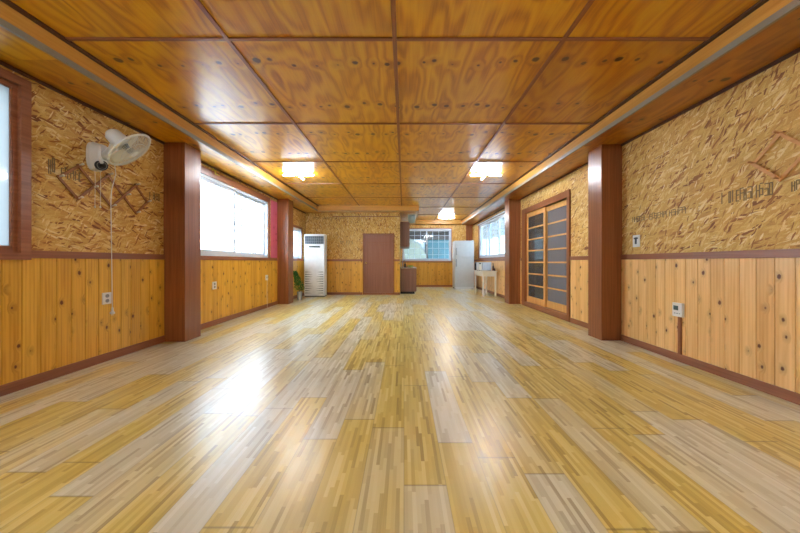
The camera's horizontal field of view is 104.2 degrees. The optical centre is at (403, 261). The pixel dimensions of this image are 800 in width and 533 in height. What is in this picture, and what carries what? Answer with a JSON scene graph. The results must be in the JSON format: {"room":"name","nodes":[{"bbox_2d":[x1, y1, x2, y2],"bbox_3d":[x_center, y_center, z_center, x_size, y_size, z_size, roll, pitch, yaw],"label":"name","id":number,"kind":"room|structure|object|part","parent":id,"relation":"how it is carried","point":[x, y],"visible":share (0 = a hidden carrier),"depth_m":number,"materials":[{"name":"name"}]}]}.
{"room":"community hall","nodes":[
{"label":"community hall","id":0,"kind":"room"},
{"bbox_2d":[0,65,304,384],"bbox_3d":[-3.443,-0.370,3.745,0.184,3.220,13.810,0,0,0],"label":"wall","id":1,"kind":"structure","parent":0,"point":[53,315],"depth_m":3.30,"materials":[{"name":"brown wood"}]},
{"bbox_2d":[0,67,31,259],"bbox_3d":[-3.422,-0.817,1.933,0.165,1.594,1.714,0,0,0],"label":"window","id":2,"kind":"structure","parent":1,"relation":"in","point":[15,91],"depth_m":2.70,"materials":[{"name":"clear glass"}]},
{"bbox_3d":[-3.396,-0.818,1.933,0.006,1.357,1.478,0,0,0],"label":"pane","id":3,"kind":"part","parent":2,"relation":"part of","materials":[{"name":"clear glass"}]},
{"bbox_3d":[-3.397,-0.810,1.933,0.035,1.396,1.502,0,0,0],"label":"sash","id":4,"kind":"part","parent":2,"relation":"part of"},
{"bbox_3d":[-3.440,-0.810,1.933,0.130,1.460,1.566,0,0,0],"label":"frame","id":5,"kind":"part","parent":2,"relation":"part of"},
{"bbox_3d":[-3.382,-0.050,1.933,0.085,0.060,1.566,0,0,0],"label":"casing","id":6,"kind":"part","parent":2,"relation":"part of","materials":[{"name":"brown wood"}]},
{"bbox_3d":[-3.382,-1.577,1.933,0.085,0.074,1.566,0,0,0],"label":"casing","id":7,"kind":"part","parent":2,"relation":"part of","materials":[{"name":"brown wood"}]},
{"bbox_3d":[-3.382,-0.817,2.753,0.085,1.594,0.074,0,0,0],"label":"casing","id":8,"kind":"part","parent":2,"relation":"part of","materials":[{"name":"brown wood"}]},
{"bbox_2d":[56,163,151,214],"bbox_3d":[-3.338,-0.809,3.549,0.070,0.429,1.082,0,0,0],"label":"peg rack","id":9,"kind":"object","parent":1,"relation":"attached to","point":[95,185],"visible":1,"depth_m":3.47,"materials":[{"name":"brown wood"}]},
{"bbox_2d":[102,292,111,304],"bbox_3d":[-3.357,0.410,3.515,0.013,0.130,0.105,0,0,0],"label":"wall outlet","id":10,"kind":"object","parent":1,"relation":"attached to","point":[106,297],"visible":1,"depth_m":3.52,"materials":[{"name":"white paint"}]},
{"bbox_2d":[86,129,150,315],"bbox_3d":[-3.032,-0.375,3.335,0.805,1.975,0.391,0,0,28],"label":"wall fan","id":11,"kind":"object","parent":1,"relation":"attached to","point":[98,156],"visible":1,"depth_m":3.29,"materials":[{"name":"plastic"}]},
{"bbox_3d":[-3.314,-0.805,3.396,0.006,0.380,0.007,0,0,0],"label":"pull cord","id":12,"kind":"part","parent":11,"relation":"part of","materials":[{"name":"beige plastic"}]},
{"bbox_3d":[-3.246,-0.321,3.491,0.256,1.712,0.035,0,0,37],"label":"power cord","id":13,"kind":"part","parent":11,"relation":"part of","materials":[{"name":"white paint"}]},
{"bbox_3d":[-2.930,-1.094,3.184,0.124,0.147,0.140,0,0,0],"label":"blade","id":14,"kind":"part","parent":11,"relation":"part of","materials":[{"name":"beige plastic"}]},
{"bbox_3d":[-2.768,-1.232,3.183,0.074,0.131,0.183,0,0,-35],"label":"blade","id":15,"kind":"part","parent":11,"relation":"part of","materials":[{"name":"beige plastic"}]},
{"bbox_2d":[0,293,303,396],"bbox_3d":[-3.364,1.074,3.825,0.022,0.092,13.606,0,0,0],"label":"baseboard","id":16,"kind":"structure","parent":1,"relation":"attached to","point":[17,385],"depth_m":3.36,"materials":[{"name":"brown wood"}]},
{"bbox_2d":[0,60,305,213],"bbox_3d":[-3.365,-1.665,3.825,0.020,0.030,13.650,0,0,0],"label":"trim","id":17,"kind":"structure","parent":1,"relation":"attached to","point":[2,63],"depth_m":3.32,"materials":[{"name":"brown wood"}]},
{"bbox_3d":[-3.363,-0.070,5.530,0.024,0.070,5.480,0,0,0],"label":"chair rail","id":18,"kind":"part","parent":1,"relation":"part of","materials":[{"name":"brown wood"}]},
{"bbox_2d":[0,1,319,212],"bbox_3d":[-3.111,-1.771,3.825,0.528,0.188,13.650,0,0,0],"label":"ceiling beam","id":19,"kind":"structure","parent":1,"relation":"attached to","point":[25,45],"depth_m":3.14,"materials":[{"name":"brown wood"}]},
{"bbox_2d":[212,281,216,289],"bbox_3d":[-3.357,0.415,5.510,0.013,0.135,0.120,0,0,0],"label":"wall outlet","id":20,"kind":"object","parent":1,"relation":"attached to","point":[214,284],"visible":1,"depth_m":5.50,"materials":[{"name":"white paint"}]},
{"bbox_2d":[201,165,269,257],"bbox_3d":[-3.442,-0.853,6.253,0.179,1.495,3.085,0,0,0],"label":"window","id":21,"kind":"structure","parent":1,"relation":"in","point":[209,176],"depth_m":6.24,"materials":[{"name":"white glass"}]},
{"bbox_3d":[-3.422,-0.792,5.565,0.035,1.285,1.440,0,0,0],"label":"sash","id":22,"kind":"part","parent":21,"relation":"part of","materials":[{"name":"white glass"}]},
{"bbox_3d":[-3.389,-1.540,6.260,0.072,0.120,2.920,0,0,0],"label":"casing","id":23,"kind":"part","parent":21,"relation":"part of","materials":[{"name":"brown wood"}]},
{"bbox_3d":[-3.467,-0.792,6.955,0.035,1.285,1.440,0,0,0],"label":"sash","id":24,"kind":"part","parent":21,"relation":"part of","materials":[{"name":"white glass"}]},
{"bbox_3d":[-3.389,-0.853,7.758,0.072,1.495,0.075,0,0,0],"label":"casing","id":25,"kind":"part","parent":21,"relation":"part of","materials":[{"name":"brown wood"}]},
{"bbox_2d":[271,200,276,257],"bbox_3d":[-3.372,-0.844,8.069,0.006,1.473,0.398,0,0,0],"label":"strip","id":26,"kind":"object","parent":1,"relation":"attached to","point":[273,203],"visible":1,"depth_m":8.03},
{"bbox_2d":[293,224,302,258],"bbox_3d":[-3.443,-0.613,9.590,0.177,1.055,1.400,0,0,0],"label":"window","id":27,"kind":"structure","parent":1,"relation":"in","point":[299,230],"depth_m":10.17,"materials":[{"name":"white glass"}]},
{"bbox_3d":[-3.467,-0.578,9.883,0.035,0.895,0.625,0,0,0],"label":"sash","id":28,"kind":"part","parent":27,"relation":"part of","materials":[{"name":"white glass"}]},
{"bbox_3d":[-3.390,-0.613,10.265,0.070,1.055,0.050,0,0,0],"label":"casing","id":29,"kind":"part","parent":27,"relation":"part of","materials":[{"name":"brown wood"}]},
{"bbox_2d":[305,213,399,293],"bbox_3d":[-1.837,-0.370,10.718,3.395,3.220,0.184,0,0,0],"label":"wall","id":30,"kind":"structure","parent":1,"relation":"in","point":[344,234],"depth_m":10.65,"materials":[{"name":"brown wood"}]},
{"bbox_3d":[-2.385,-0.060,10.638,1.931,0.070,0.024,0,0,0],"label":"chair rail","id":31,"kind":"part","parent":30,"relation":"part of","materials":[{"name":"brown wood"}]},
{"bbox_2d":[327,292,399,294],"bbox_3d":[-1.758,1.077,10.639,3.235,0.085,0.022,0,0,0],"label":"baseboard","id":32,"kind":"structure","parent":30,"relation":"attached to","point":[328,293],"depth_m":10.63,"materials":[{"name":"brown wood"}]},
{"bbox_2d":[363,233,393,294],"bbox_3d":[-0.870,0.070,10.671,1.080,2.100,0.157,0,0,0],"label":"door","id":33,"kind":"structure","parent":30,"relation":"attached to","point":[378,248],"depth_m":10.65,"materials":[{"name":"brown wood"}]},
{"bbox_3d":[-0.860,0.070,10.654,0.792,1.660,0.004,0,0,0],"label":"moulding","id":34,"kind":"part","parent":33,"relation":"part of","materials":[{"name":"brown wood"}]},
{"bbox_2d":[332,216,399,216],"bbox_3d":[-1.300,-1.558,10.640,2.320,0.025,0.020,0,0,0],"label":"door frame","id":35,"kind":"structure","parent":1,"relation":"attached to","point":[332,216],"depth_m":10.63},
{"bbox_2d":[0,0,768,220],"bbox_3d":[-0.137,-1.915,5.440,5.527,0.140,16.880,0,0,0],"label":"ceiling","id":36,"kind":"structure","parent":0,"point":[386,102],"depth_m":3.03,"materials":[{"name":"brown wood"}]},
{"bbox_2d":[282,169,314,179],"bbox_3d":[-2.200,-1.829,6.480,0.501,0.073,0.501,0,0,45],"label":"ceiling lamp","id":37,"kind":"object","parent":36,"relation":"attached to","point":[295,173],"visible":1,"depth_m":6.47,"materials":[{"name":"white paint"}]},
{"bbox_2d":[318,205,418,212],"bbox_3d":[-1.180,-1.771,10.454,3.340,0.188,0.393,0,0,0],"label":"trim","id":38,"kind":"structure","parent":36,"relation":"attached to","point":[321,208],"depth_m":10.26,"materials":[{"name":"brown wood"}]},
{"bbox_2d":[469,170,501,179],"bbox_3d":[1.700,-1.829,6.480,0.501,0.073,0.501,0,0,45],"label":"ceiling lamp","id":39,"kind":"object","parent":36,"relation":"attached to","point":[483,173],"visible":1,"depth_m":6.47,"materials":[{"name":"white paint"}]},
{"bbox_2d":[0,287,799,532],"bbox_3d":[-0.132,1.180,5.500,6.487,0.120,17.000,0,0,0],"label":"floor","id":40,"kind":"structure","parent":0,"point":[431,409],"depth_m":2.02,"materials":[{"name":"laminate"}]},
{"bbox_2d":[164,142,200,341],"bbox_3d":[-3.224,-0.280,4.535,0.301,2.800,0.340,0,0,0],"label":"pillar","id":41,"kind":"structure","parent":40,"relation":"on","point":[182,161],"depth_m":4.37,"materials":[{"name":"brown wood"}]},
{"bbox_2d":[277,199,292,303],"bbox_3d":[-3.224,-0.280,8.453,0.301,2.800,0.366,0,0,0],"label":"pillar","id":42,"kind":"structure","parent":40,"relation":"on","point":[284,206],"depth_m":8.27,"materials":[{"name":"brown wood"}]},
{"bbox_2d":[293,270,304,299],"bbox_3d":[-3.083,0.676,9.121,0.336,0.887,0.303,0,0,27],"label":"potted plant","id":43,"kind":"object","parent":40,"relation":"on","point":[297,279],"visible":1,"depth_m":9.08,"materials":[{"name":"green plant"}]},
{"bbox_3d":[-3.060,0.995,9.120,0.160,0.250,0.160,0,0,0],"label":"pot","id":44,"kind":"part","parent":43,"relation":"part of","materials":[{"name":"white ceramic"}]},
{"bbox_2d":[304,234,326,296],"bbox_3d":[-2.885,0.110,10.153,0.656,2.020,0.334,0,0,0],"label":"air conditioner","id":45,"kind":"object","parent":40,"relation":"on","point":[315,245],"visible":1,"depth_m":10.00,"materials":[{"name":"white paint"}]},
{"bbox_3d":[-2.885,0.660,10.005,0.646,0.820,0.015,0,0,0],"label":"intake panel","id":46,"kind":"part","parent":45,"relation":"part of","materials":[{"name":"white paint"}]},
{"bbox_3d":[-2.885,-0.150,10.005,0.646,0.780,0.018,0,0,0],"label":"panel","id":47,"kind":"part","parent":45,"relation":"part of","materials":[{"name":"white paint"}]},
{"bbox_2d":[305,236,323,243],"bbox_3d":[-2.885,-0.708,9.999,0.596,0.255,0.027,0,0,0],"label":"air vent","id":48,"kind":"object","parent":45,"relation":"attached to","point":[308,239],"depth_m":10.00,"materials":[{"name":"grey plastic"}]},
{"bbox_2d":[400,260,416,293],"bbox_3d":[0.165,0.524,12.418,0.585,1.192,2.965,0,0,0],"label":"base cabinet","id":49,"kind":"object","parent":40,"relation":"on","point":[407,274],"visible":1,"depth_m":10.95,"materials":[{"name":"brown wood"}]},
{"bbox_2d":[400,266,416,268],"bbox_3d":[0.160,0.215,12.418,0.575,0.040,2.965,0,0,0],"label":"countertop","id":50,"kind":"structure","parent":49,"relation":"on","point":[401,267],"depth_m":11.07,"materials":[{"name":"metal"}]},
{"bbox_2d":[452,240,473,288],"bbox_3d":[2.485,0.110,13.082,0.800,2.020,0.635,0,0,0],"label":"refrigerator","id":51,"kind":"object","parent":40,"relation":"on","point":[462,251],"visible":0.98,"depth_m":12.80,"materials":[{"name":"metal"}]},
{"bbox_3d":[2.485,1.071,12.845,0.770,0.073,0.030,0,0,0],"label":"kick plate","id":52,"kind":"part","parent":51,"relation":"part of","materials":[{"name":"white paint"}]},
{"bbox_3d":[2.485,-0.537,12.822,0.800,0.685,0.045,0,0,0],"label":"door","id":53,"kind":"part","parent":51,"relation":"part of","materials":[{"name":"metal"}]},
{"bbox_3d":[2.485,0.425,12.822,0.800,1.210,0.045,0,0,0],"label":"door","id":54,"kind":"part","parent":51,"relation":"part of","materials":[{"name":"metal"}]},
{"bbox_2d":[474,270,496,296],"bbox_3d":[2.750,0.705,10.580,0.490,0.830,1.200,0,0,0],"label":"table","id":55,"kind":"object","parent":40,"relation":"on","point":[482,273],"visible":1,"depth_m":10.04,"materials":[{"name":"beige paint"}]},
{"bbox_3d":[2.553,0.720,11.130,0.052,0.800,0.052,0,0,0],"label":"leg","id":56,"kind":"part","parent":55,"relation":"part of","materials":[{"name":"beige paint"}]},
{"bbox_3d":[2.553,0.720,10.030,0.052,0.800,0.052,0,0,0],"label":"leg","id":57,"kind":"part","parent":55,"relation":"part of","materials":[{"name":"beige paint"}]},
{"bbox_2d":[476,262,490,270],"bbox_3d":[2.720,0.147,10.592,0.430,0.285,0.355,0,0,0],"label":"microwave oven","id":58,"kind":"object","parent":55,"relation":"on","point":[479,265],"visible":0.98,"depth_m":10.44,"materials":[{"name":"white paint"}]},
{"bbox_3d":[2.768,0.141,10.445,0.325,0.258,0.010,0,0,0],"label":"door","id":59,"kind":"part","parent":58,"relation":"part of","materials":[{"name":"white plastic"}]},
{"bbox_3d":[2.947,0.720,11.130,0.052,0.800,0.052,0,0,0],"label":"leg","id":60,"kind":"part","parent":55,"relation":"part of","materials":[{"name":"beige paint"}]},
{"bbox_3d":[2.947,0.720,10.030,0.052,0.800,0.052,0,0,0],"label":"leg","id":61,"kind":"part","parent":55,"relation":"part of","materials":[{"name":"beige paint"}]},
{"bbox_2d":[505,199,520,303],"bbox_3d":[2.958,-0.280,8.475,0.307,2.800,0.370,0,0,0],"label":"pillar","id":62,"kind":"structure","parent":40,"relation":"on","point":[512,206],"depth_m":8.29,"materials":[{"name":"brown wood"}]},
{"bbox_2d":[588,144,621,339],"bbox_3d":[2.965,-0.280,4.598,0.295,2.800,0.323,0,0,0],"label":"pillar","id":63,"kind":"structure","parent":40,"relation":"on","point":[605,160],"depth_m":4.44,"materials":[{"name":"brown wood"}]},
{"bbox_2d":[401,225,472,284],"bbox_3d":[1.406,-0.370,14.068,3.412,3.220,0.184,0,0,0],"label":"wall","id":64,"kind":"structure","parent":0,"point":[427,272],"depth_m":13.99,"materials":[{"name":"brown wood"}]},
{"bbox_2d":[400,212,418,224],"bbox_3d":[0.176,-1.771,12.130,0.633,0.188,3.740,0,0,0],"label":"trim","id":65,"kind":"structure","parent":64,"relation":"attached to","point":[403,216],"depth_m":11.74,"materials":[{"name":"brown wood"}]},
{"bbox_2d":[408,213,415,222],"bbox_3d":[0.270,-1.520,10.900,0.300,0.320,0.300,0,0,0],"label":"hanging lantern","id":66,"kind":"object","parent":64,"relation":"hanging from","point":[411,217],"visible":1,"depth_m":10.79,"materials":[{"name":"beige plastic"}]},
{"bbox_3d":[1.474,-0.010,13.988,3.228,0.060,0.024,0,0,0],"label":"chair rail","id":67,"kind":"part","parent":64,"relation":"part of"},
{"bbox_2d":[402,228,451,260],"bbox_3d":[1.045,-0.787,14.069,2.230,1.485,0.177,0,0,0],"label":"window","id":68,"kind":"structure","parent":64,"relation":"in","point":[411,229],"depth_m":14.08,"materials":[{"name":"white plastic"}]},
{"bbox_3d":[0.515,-0.767,14.047,1.080,1.355,0.035,0,0,0],"label":"sash","id":69,"kind":"part","parent":68,"relation":"part of","materials":[{"name":"white plastic"}]},
{"bbox_3d":[1.030,-1.510,14.015,2.200,0.040,0.070,0,0,0],"label":"casing","id":70,"kind":"part","parent":68,"relation":"part of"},
{"bbox_3d":[1.545,-0.767,14.092,1.080,1.355,0.035,0,0,0],"label":"sash","id":71,"kind":"part","parent":68,"relation":"part of","materials":[{"name":"white plastic"}]},
{"bbox_3d":[2.145,-0.787,14.015,0.030,1.485,0.070,0,0,0],"label":"casing","id":72,"kind":"part","parent":68,"relation":"part of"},
{"bbox_2d":[416,285,451,286],"bbox_3d":[1.791,1.077,13.989,2.642,0.085,0.022,0,0,0],"label":"baseboard","id":73,"kind":"structure","parent":64,"relation":"attached to","point":[416,285],"depth_m":13.98,"materials":[{"name":"brown wood"}]},
{"bbox_2d":[415,220,461,224],"bbox_3d":[1.534,-1.772,13.925,2.087,0.185,0.150,0,0,0],"label":"trim","id":74,"kind":"structure","parent":64,"relation":"attached to","point":[418,222],"depth_m":13.85,"materials":[{"name":"brown wood"}]},
{"bbox_2d":[466,225,471,240],"bbox_3d":[2.930,-0.855,13.990,0.280,1.630,0.020,0,0,0],"label":"board","id":75,"kind":"object","parent":64,"relation":"attached to","point":[468,227],"visible":0.36,"depth_m":13.98,"materials":[{"name":"brown wood"}]},
{"bbox_2d":[473,52,799,393],"bbox_3d":[3.180,-0.370,5.500,0.184,3.220,17.320,0,0,0],"label":"wall","id":76,"kind":"structure","parent":0,"point":[720,236],"depth_m":3.12,"materials":[{"name":"brown wood"}]},
{"bbox_2d":[477,210,504,258],"bbox_3d":[3.147,-0.850,11.000,0.190,1.480,4.000,0,0,0],"label":"window","id":77,"kind":"structure","parent":76,"relation":"in","point":[498,218],"depth_m":11.56,"materials":[{"name":"white plastic"}]},
{"bbox_3d":[3.126,-0.850,12.900,0.072,1.480,0.100,0,0,0],"label":"casing","id":78,"kind":"part","parent":77,"relation":"part of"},
{"bbox_3d":[3.159,-0.835,12.182,0.035,1.260,1.245,0,0,0],"label":"sash","id":79,"kind":"part","parent":77,"relation":"part of","materials":[{"name":"white plastic"}]},
{"bbox_3d":[3.070,-1.535,11.000,0.035,0.030,4.000,0,0,0],"label":"curtain rail","id":80,"kind":"part","parent":77,"relation":"part of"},
{"bbox_3d":[3.126,-0.135,10.975,0.072,0.050,3.750,0,0,0],"label":"casing","id":81,"kind":"part","parent":77,"relation":"part of","materials":[{"name":"brown wood"}]},
{"bbox_3d":[3.126,-1.550,10.975,0.072,0.080,3.750,0,0,0],"label":"casing","id":82,"kind":"part","parent":77,"relation":"part of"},
{"bbox_3d":[3.204,-0.835,10.975,0.035,1.260,1.270,0,0,0],"label":"sash","id":83,"kind":"part","parent":77,"relation":"part of","materials":[{"name":"white glass"}]},
{"bbox_3d":[3.159,-0.835,9.768,0.035,1.260,1.245,0,0,0],"label":"sash","id":84,"kind":"part","parent":77,"relation":"part of","materials":[{"name":"white glass"}]},
{"bbox_3d":[3.100,-0.070,11.100,0.024,0.070,5.800,0,0,0],"label":"chair rail","id":85,"kind":"part","parent":76,"relation":"part of","materials":[{"name":"brown wood"}]},
{"bbox_2d":[522,189,570,321],"bbox_3d":[3.157,-0.120,7.003,0.150,2.480,2.394,0,0,0],"label":"door","id":86,"kind":"structure","parent":76,"relation":"in","point":[546,231],"depth_m":6.86,"materials":[{"name":"brown wood"}]},
{"bbox_3d":[3.147,-0.133,7.419,0.005,1.970,0.868,0,0,0],"label":"pane","id":87,"kind":"part","parent":86,"relation":"part of","materials":[{"name":"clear glass"}]},
{"bbox_3d":[3.147,-0.113,7.419,0.035,2.230,1.018,0,0,0],"label":"panel frame","id":88,"kind":"part","parent":86,"relation":"part of","materials":[{"name":"brown wood"}]},
{"bbox_3d":[3.192,-0.113,6.442,0.035,2.230,1.075,0,0,0],"label":"panel frame","id":89,"kind":"part","parent":86,"relation":"part of","materials":[{"name":"brown wood"}]},
{"bbox_3d":[3.191,-0.133,6.442,0.005,1.970,0.925,0,0,0],"label":"pane","id":90,"kind":"part","parent":86,"relation":"part of","materials":[{"name":"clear glass"}]},
{"bbox_2d":[462,0,799,224],"bbox_3d":[2.843,-1.771,5.500,0.538,0.188,17.000,0,0,0],"label":"ceiling beam","id":91,"kind":"structure","parent":76,"relation":"attached to","point":[770,32],"depth_m":3.01,"materials":[{"name":"brown wood"}]},
{"bbox_2d":[473,47,799,224],"bbox_3d":[3.102,-1.665,5.500,0.020,0.030,17.000,0,0,0],"label":"trim","id":92,"kind":"structure","parent":76,"relation":"attached to","point":[792,53],"depth_m":3.22,"materials":[{"name":"brown wood"}]},
{"bbox_2d":[633,235,639,246],"bbox_3d":[3.103,-0.280,4.160,0.018,0.160,0.120,0,0,0],"label":"wall switch","id":93,"kind":"object","parent":76,"relation":"attached to","point":[636,238],"visible":1,"depth_m":4.15,"materials":[{"name":"white paint"}]},
{"bbox_2d":[476,286,799,404],"bbox_3d":[3.101,1.076,5.500,0.022,0.088,16.956,0,0,0],"label":"baseboard","id":94,"kind":"structure","parent":76,"relation":"attached to","point":[773,390],"depth_m":3.10,"materials":[{"name":"brown wood"}]},
{"bbox_2d":[672,302,683,316],"bbox_3d":[3.084,0.537,3.500,0.033,0.154,0.124,0,0,0],"label":"thermostat","id":95,"kind":"object","parent":76,"relation":"attached to","point":[677,308],"visible":1,"depth_m":3.49,"materials":[{"name":"white paint"}]},
{"bbox_2d":[678,317,681,354],"bbox_3d":[3.094,0.822,3.490,0.015,0.420,0.040,0,0,0],"label":"duct","id":96,"kind":"object","parent":76,"relation":"attached to","point":[679,318],"visible":0.99,"depth_m":3.47,"materials":[{"name":"brown wood"}]},
{"bbox_3d":[3.100,-0.070,1.403,0.024,0.070,8.806,0,0,0],"label":"chair rail","id":97,"kind":"part","parent":76,"relation":"part of","materials":[{"name":"brown wood"}]},
{"bbox_2d":[746,130,799,181],"bbox_3d":[3.075,-0.874,2.180,0.070,0.424,1.192,0,0,0],"label":"peg rack","id":98,"kind":"object","parent":76,"relation":"attached to","point":[778,134],"visible":1,"depth_m":2.56,"materials":[{"name":"brown wood"}]},
{"bbox_3d":[-0.220,-0.370,12.405,0.160,3.220,3.190,0,0,0],"label":"wall","id":99,"kind":"structure","parent":0,"visible":0},
{"bbox_2d":[400,222,409,248],"bbox_3d":[0.036,-0.975,11.900,0.352,0.870,1.900,0,0,0],"label":"upper cabinet","id":100,"kind":"object","parent":99,"relation":"attached to","point":[404,226],"visible":1,"depth_m":10.95,"materials":[{"name":"wood"}]},
{"label":"outside","id":101,"kind":"structure","parent":0,"visible":0},
{"bbox_3d":[0.000,1.420,14.000,60.000,0.100,52.000,0,0,0],"label":"floor","id":102,"kind":"structure","parent":101,"visible":0},
{"bbox_2d":[405,239,425,258],"bbox_3d":[0.100,-0.028,20.502,2.765,2.797,4.036,0,0,0],"label":"greenhouse","id":103,"kind":"object","parent":102,"relation":"on","point":[417,245],"visible":0.26,"depth_m":18.50,"materials":[{"name":"grey plastic"}]},
{"bbox_2d":[415,240,424,250],"bbox_3d":[-2.100,-1.230,32.900,16.400,5.200,4.600,0,0,0],"label":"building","id":104,"kind":"structure","parent":102,"relation":"on","point":[418,241],"depth_m":31.20,"materials":[{"name":"white"}]},
{"bbox_2d":[422,236,448,258],"bbox_3d":[3.050,-0.105,20.900,3.500,2.950,3.600,0,0,0],"label":"shed","id":105,"kind":"object","parent":102,"relation":"on","point":[443,240],"visible":0.16,"depth_m":19.50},
{"bbox_2d":[410,217,504,254],"bbox_3d":[1.650,-0.505,22.200,13.300,3.750,16.000,0,0,0],"label":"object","id":106,"kind":"object","parent":102,"relation":"on","point":[494,226],"visible":0.16,"depth_m":23.50,"materials":[{"name":"white"}]}
]}

